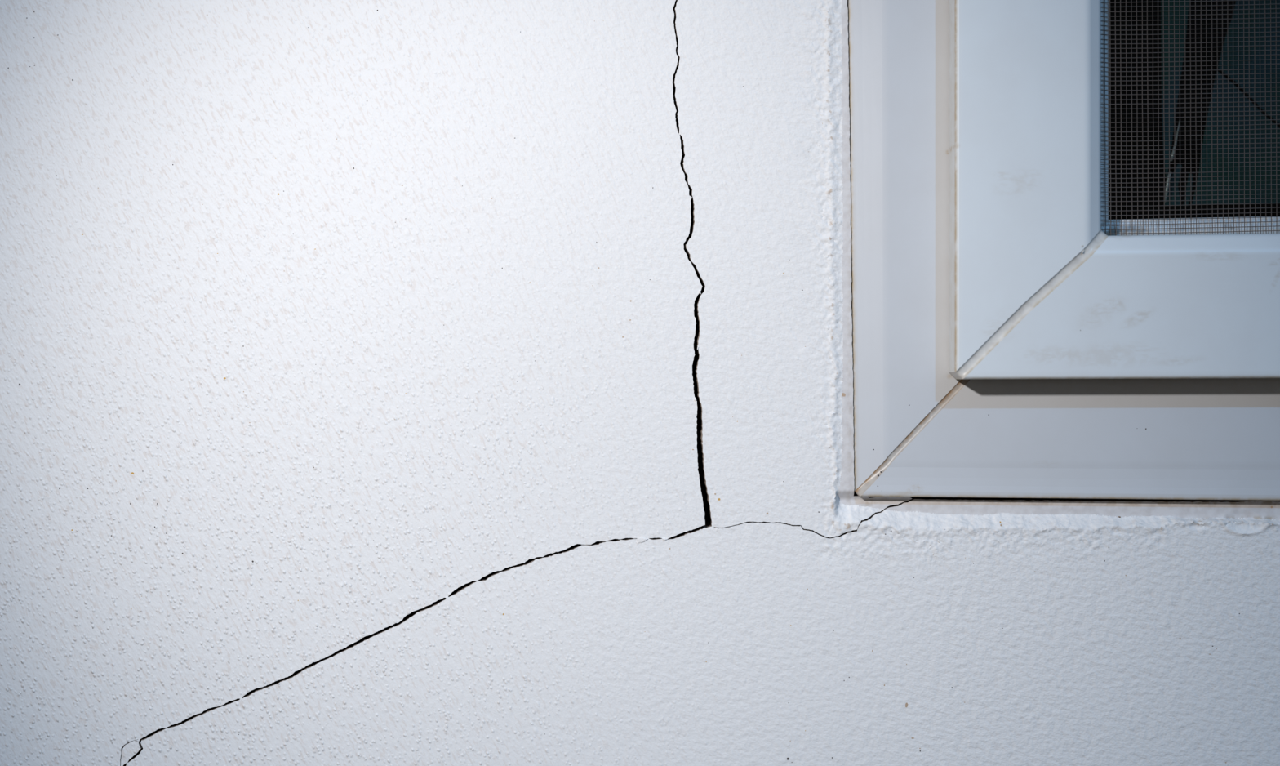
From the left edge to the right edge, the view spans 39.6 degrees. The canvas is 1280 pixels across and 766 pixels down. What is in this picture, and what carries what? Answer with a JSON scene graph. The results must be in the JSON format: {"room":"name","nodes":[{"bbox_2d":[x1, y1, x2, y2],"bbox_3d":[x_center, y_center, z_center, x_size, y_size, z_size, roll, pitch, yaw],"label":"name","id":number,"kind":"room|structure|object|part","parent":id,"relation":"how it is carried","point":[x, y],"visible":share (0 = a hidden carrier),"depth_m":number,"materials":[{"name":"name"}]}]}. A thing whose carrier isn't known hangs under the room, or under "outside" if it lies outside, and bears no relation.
{"room":"building exterior","nodes":[
{"label":"building exterior","id":0,"kind":"room"},
{"bbox_2d":[0,0,1279,765],"bbox_3d":[0.092,-0.058,0.750,1.360,1.100,0.121,0,0,0],"label":"wall","id":1,"kind":"structure","parent":0,"point":[382,382],"depth_m":0.69,"materials":[{"name":"white paint"}]},
{"bbox_2d":[836,0,1279,519],"bbox_3d":[0.327,0.013,0.720,0.501,0.938,0.060,0,0,0],"label":"caulk","id":2,"kind":"structure","parent":1,"relation":"attached to","point":[1198,508],"depth_m":0.69,"materials":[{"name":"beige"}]},
{"bbox_2d":[847,0,1279,500],"bbox_3d":[0.325,-0.200,0.693,0.495,0.497,0.044,0,0,0],"label":"window","id":3,"kind":"structure","parent":1,"relation":"in","point":[1006,344],"depth_m":0.69,"materials":[{"name":"plastic"}]},
{"bbox_3d":[0.328,-0.207,0.684,0.417,0.411,0.027,0,0,0],"label":"sash","id":4,"kind":"part","parent":3,"relation":"part of","materials":[{"name":"white plastic"}]},
{"bbox_2d":[1101,0,1279,235],"bbox_3d":[0.327,-0.210,0.681,0.305,0.307,0.001,0,0,0],"label":"screen","id":5,"kind":"object","parent":3,"relation":"attached to","point":[1195,1],"visible":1,"depth_m":0.68,"materials":[{"name":"grey metal"}]},
{"bbox_2d":[1160,0,1279,204],"bbox_3d":[0.273,-0.138,0.706,0.133,0.201,0.005,0,0,0],"label":"window pane","id":6,"kind":"object","parent":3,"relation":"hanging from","point":[1268,2],"visible":0.7,"depth_m":0.71,"materials":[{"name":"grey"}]},
{"bbox_2d":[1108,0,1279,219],"bbox_3d":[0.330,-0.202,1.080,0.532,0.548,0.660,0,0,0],"label":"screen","id":7,"kind":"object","parent":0,"point":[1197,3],"depth_m":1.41,"materials":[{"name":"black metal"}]}
]}

